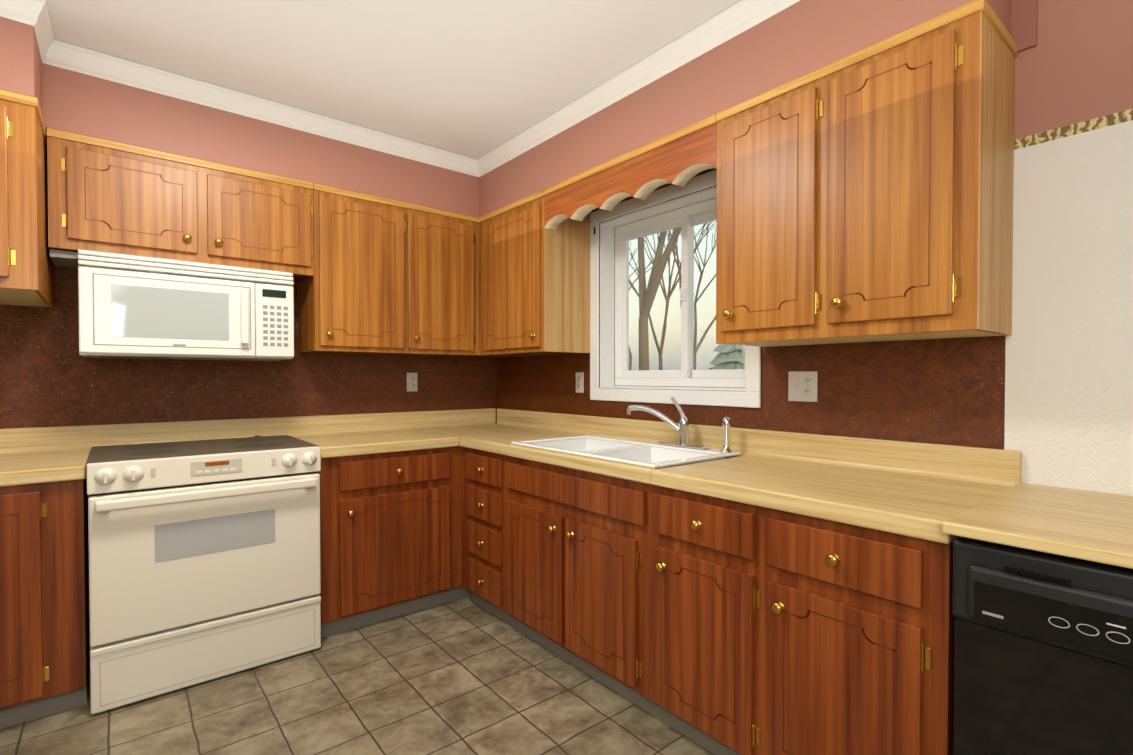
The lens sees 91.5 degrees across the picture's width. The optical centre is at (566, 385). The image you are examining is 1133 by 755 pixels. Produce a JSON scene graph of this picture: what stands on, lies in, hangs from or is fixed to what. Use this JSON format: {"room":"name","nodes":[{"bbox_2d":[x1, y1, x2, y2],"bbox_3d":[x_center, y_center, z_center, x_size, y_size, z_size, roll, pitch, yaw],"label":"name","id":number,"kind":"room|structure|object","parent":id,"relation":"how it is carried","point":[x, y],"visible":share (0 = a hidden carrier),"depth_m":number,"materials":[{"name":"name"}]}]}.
{"room":"kitchen","nodes":[
{"label":"kitchen","id":0,"kind":"room"},
{"bbox_2d":[0,263,496,647],"bbox_3d":[-2.289,-0.076,2.498,5.100,2.530,0.200,-1,1,-39],"label":"wall","id":1,"kind":"structure","parent":0,"point":[50,376],"depth_m":2.72,"materials":[{"name":"brown paint"}]},
{"bbox_2d":[0,89,52,306],"bbox_3d":[-2.425,-0.663,1.817,1.041,0.666,0.666,-1,1,-39],"label":"upper cabinet","id":2,"kind":"object","parent":1,"relation":"attached to","point":[26,270],"visible":0.98,"depth_m":1.90,"materials":[{"name":"brown wood"}]},
{"bbox_2d":[47,128,313,283],"bbox_3d":[-1.734,-0.776,2.567,0.973,0.461,0.376,-1,1,-39],"label":"upper cabinet","id":3,"kind":"object","parent":1,"relation":"attached to","point":[104,195],"visible":1,"depth_m":2.39,"materials":[{"name":"brown wood"}]},
{"bbox_2d":[50,249,293,360],"bbox_3d":[-1.757,-0.331,2.516,0.863,0.422,0.435,-1,1,-39],"label":"microwave","id":4,"kind":"object","parent":3,"relation":"attached to","point":[130,306],"visible":1,"depth_m":2.36,"materials":[{"name":"white plastic"}]},
{"bbox_2d":[298,183,409,354],"bbox_3d":[-1.179,-0.596,3.040,0.476,0.835,0.347,-1,1,-39],"label":"upper cabinet","id":5,"kind":"object","parent":1,"relation":"attached to","point":[392,277],"depth_m":2.90,"materials":[{"name":"brown wood"}]},
{"bbox_2d":[407,373,417,390],"bbox_3d":[-0.963,-0.019,3.445,0.070,0.116,0.007,-1,1,-39],"label":"electrical outlet","id":6,"kind":"object","parent":1,"relation":"attached to","point":[411,381],"visible":1,"depth_m":3.44,"materials":[{"name":"grey plastic"}]},
{"bbox_2d":[402,203,477,356],"bbox_3d":[-0.831,-0.600,3.325,0.424,0.835,0.347,-1,1,-39],"label":"upper cabinet","id":7,"kind":"object","parent":1,"relation":"attached to","point":[443,244],"depth_m":3.20,"materials":[{"name":"brown wood"}]},
{"bbox_2d":[0,16,503,217],"bbox_3d":[-2.067,-1.168,2.130,4.596,0.331,0.623,-1,1,-39],"label":"soffit","id":8,"kind":"structure","parent":0,"point":[69,101],"depth_m":2.50,"materials":[{"name":"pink paint"}]},
{"bbox_2d":[0,596,714,754],"bbox_3d":[-0.519,1.271,0.348,5.100,0.100,6.000,-1,1,-39],"label":"floor","id":9,"kind":"structure","parent":0,"point":[465,676],"depth_m":2.04,"materials":[{"name":"tile"}]},
{"bbox_2d":[0,475,89,728],"bbox_3d":[-2.388,0.772,1.877,1.147,0.853,0.651,-1,1,-39],"label":"base cabinet","id":10,"kind":"object","parent":9,"relation":"on","point":[44,606],"visible":0.94,"depth_m":1.96,"materials":[{"name":"brown wood"}]},
{"bbox_2d":[86,435,320,713],"bbox_3d":[-1.583,0.731,2.440,0.793,0.919,0.682,-1,1,-39],"label":"range","id":11,"kind":"object","parent":9,"relation":"on","point":[204,561],"visible":1,"depth_m":2.18,"materials":[{"name":"beige metal"}]},
{"bbox_2d":[318,447,453,637],"bbox_3d":[-1.070,0.756,2.972,0.653,0.852,0.623,-1,1,-39],"label":"base cabinet","id":12,"kind":"object","parent":9,"relation":"on","point":[391,534],"depth_m":2.72,"materials":[{"name":"brown wood"}]},
{"bbox_2d":[454,446,471,599],"bbox_3d":[-0.552,0.750,3.395,0.685,0.852,0.623,-1,1,-39],"label":"base cabinet","id":13,"kind":"object","parent":9,"relation":"on","point":[460,592],"depth_m":2.99,"materials":[{"name":"brown wood"}]},
{"bbox_2d":[0,408,495,486],"bbox_3d":[-1.569,0.256,2.550,3.276,0.155,0.633,-1,1,-39],"label":"countertop","id":14,"kind":"structure","parent":13,"relation":"on","point":[34,455],"depth_m":2.69,"materials":[{"name":"laminate"}]},
{"bbox_2d":[464,447,954,754],"bbox_3d":[0.369,0.766,2.293,0.651,0.853,2.242,-1,1,-39],"label":"base cabinet","id":15,"kind":"object","parent":9,"relation":"on","point":[716,626],"depth_m":1.69,"materials":[{"name":"brown wood"}]},
{"bbox_2d":[414,408,1021,543],"bbox_3d":[0.188,0.257,2.522,0.633,0.155,2.851,-1,1,-39],"label":"countertop","id":16,"kind":"structure","parent":15,"relation":"on","point":[918,490],"depth_m":1.82,"materials":[{"name":"laminate"}]},
{"bbox_2d":[511,434,740,468],"bbox_3d":[0.226,0.378,2.454,0.530,0.211,0.910,-1,1,-39],"label":"sink","id":17,"kind":"object","parent":16,"relation":"in","point":[651,454],"visible":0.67,"depth_m":2.47,"materials":[{"name":"white ceramic"}]},
{"bbox_2d":[627,396,732,451],"bbox_3d":[0.484,0.162,2.400,0.170,0.220,0.468,-1,1,-39],"label":"tap","id":18,"kind":"object","parent":16,"relation":"on","point":[682,427],"visible":1,"depth_m":2.43,"materials":[{"name":"silver metal"}]},
{"bbox_2d":[942,483,1132,754],"bbox_3d":[1.274,0.751,1.159,0.683,0.916,0.644,-1,1,-39],"label":"dishwasher","id":19,"kind":"object","parent":9,"relation":"on","point":[1042,602],"visible":1,"depth_m":1.10,"materials":[{"name":"black"}]},
{"bbox_2d":[46,0,740,158],"bbox_3d":[-0.519,-1.359,0.309,5.100,0.100,6.000,-1,1,-39],"label":"ceiling","id":20,"kind":"structure","parent":0,"point":[475,79],"depth_m":2.19,"materials":[{"name":"white paint"}]},
{"bbox_2d":[0,0,54,39],"bbox_3d":[-2.722,-1.275,1.168,2.367,0.088,0.035,-1,1,-39],"label":"crown molding","id":21,"kind":"structure","parent":20,"relation":"attached to","point":[35,13],"depth_m":1.89,"materials":[{"name":"white"}]},
{"bbox_2d":[36,36,475,175],"bbox_3d":[-1.291,-1.298,2.710,1.868,0.088,0.035,-1,1,-39],"label":"crown molding","id":22,"kind":"structure","parent":20,"relation":"attached to","point":[56,53],"depth_m":2.52,"materials":[{"name":"white"}]},
{"bbox_2d":[476,0,799,176],"bbox_3d":[0.259,-1.293,2.357,0.035,0.088,2.540,-1,1,-39],"label":"crown molding","id":23,"kind":"structure","parent":20,"relation":"attached to","point":[734,20],"depth_m":2.28,"materials":[{"name":"white"}]},
{"bbox_2d":[480,0,1037,216],"bbox_3d":[0.414,-1.162,2.462,0.333,0.352,2.550,-1,1,-39],"label":"soffit","id":24,"kind":"structure","parent":0,"point":[796,40],"depth_m":1.97,"materials":[{"name":"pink paint"}]},
{"bbox_2d":[543,114,716,229],"bbox_3d":[0.245,-0.908,2.470,0.083,0.195,1.059,-1,1,-39],"label":"valance","id":25,"kind":"object","parent":24,"relation":"attached to","point":[682,157],"visible":0.94,"depth_m":2.36,"materials":[{"name":"brown wood"}]},
{"bbox_2d":[497,0,1132,495],"bbox_3d":[1.397,-0.064,1.698,0.200,2.530,5.700,-1,1,-39],"label":"wall","id":26,"kind":"structure","parent":0,"point":[1045,388],"depth_m":1.58,"materials":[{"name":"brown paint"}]},
{"bbox_2d":[478,189,590,357],"bbox_3d":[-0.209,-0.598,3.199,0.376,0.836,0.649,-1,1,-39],"label":"upper cabinet","id":27,"kind":"object","parent":26,"relation":"attached to","point":[535,287],"visible":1,"depth_m":3.00,"materials":[{"name":"brown wood"}]},
{"bbox_2d":[576,372,583,392],"bbox_3d":[0.074,-0.015,3.152,0.007,0.116,0.070,-1,1,-39],"label":"outlet","id":28,"kind":"object","parent":26,"relation":"attached to","point":[579,382],"visible":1,"depth_m":3.15,"materials":[{"name":"grey plastic"}]},
{"bbox_2d":[590,169,760,407],"bbox_3d":[0.531,-0.431,2.718,0.185,1.037,1.046,-1,1,-39],"label":"sliding window","id":29,"kind":"structure","parent":26,"relation":"in","point":[686,382],"depth_m":2.79,"materials":[{"name":"white plastic"}]},
{"bbox_2d":[788,371,817,401],"bbox_3d":[0.909,0.005,2.127,0.011,0.116,0.116,-1,1,-39],"label":"outlet","id":30,"kind":"object","parent":26,"relation":"attached to","point":[802,385],"visible":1,"depth_m":2.13,"materials":[{"name":"grey plastic"}]},
{"bbox_2d":[716,0,1017,346],"bbox_3d":[0.920,-0.573,1.817,0.376,0.846,0.810,-1,1,-39],"label":"upper cabinet","id":31,"kind":"object","parent":26,"relation":"attached to","point":[865,194],"visible":1,"depth_m":1.60,"materials":[{"name":"brown wood"}]},
{"label":"outside","id":32,"kind":"structure","parent":0,"visible":0},
{"bbox_3d":[11.808,1.943,36.498,59.700,0.100,85.000,-1,1,-39],"label":"ground","id":33,"kind":"structure","parent":32,"visible":0},
{"bbox_2d":[629,221,715,369],"bbox_3d":[2.423,-4.039,22.724,20.602,12.285,24.301,-1,1,-39],"label":"bare tree","id":34,"kind":"object","parent":33,"relation":"on","point":[641,273],"depth_m":11.54,"materials":[{"name":"brown plant"}]},
{"bbox_2d":[707,344,744,387],"bbox_3d":[4.070,-0.030,14.123,2.537,4.500,2.553,-1,1,-39],"label":"evergreen tree","id":35,"kind":"object","parent":33,"relation":"on","point":[733,357],"depth_m":13.70,"materials":[{"name":"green plant"}]}
]}

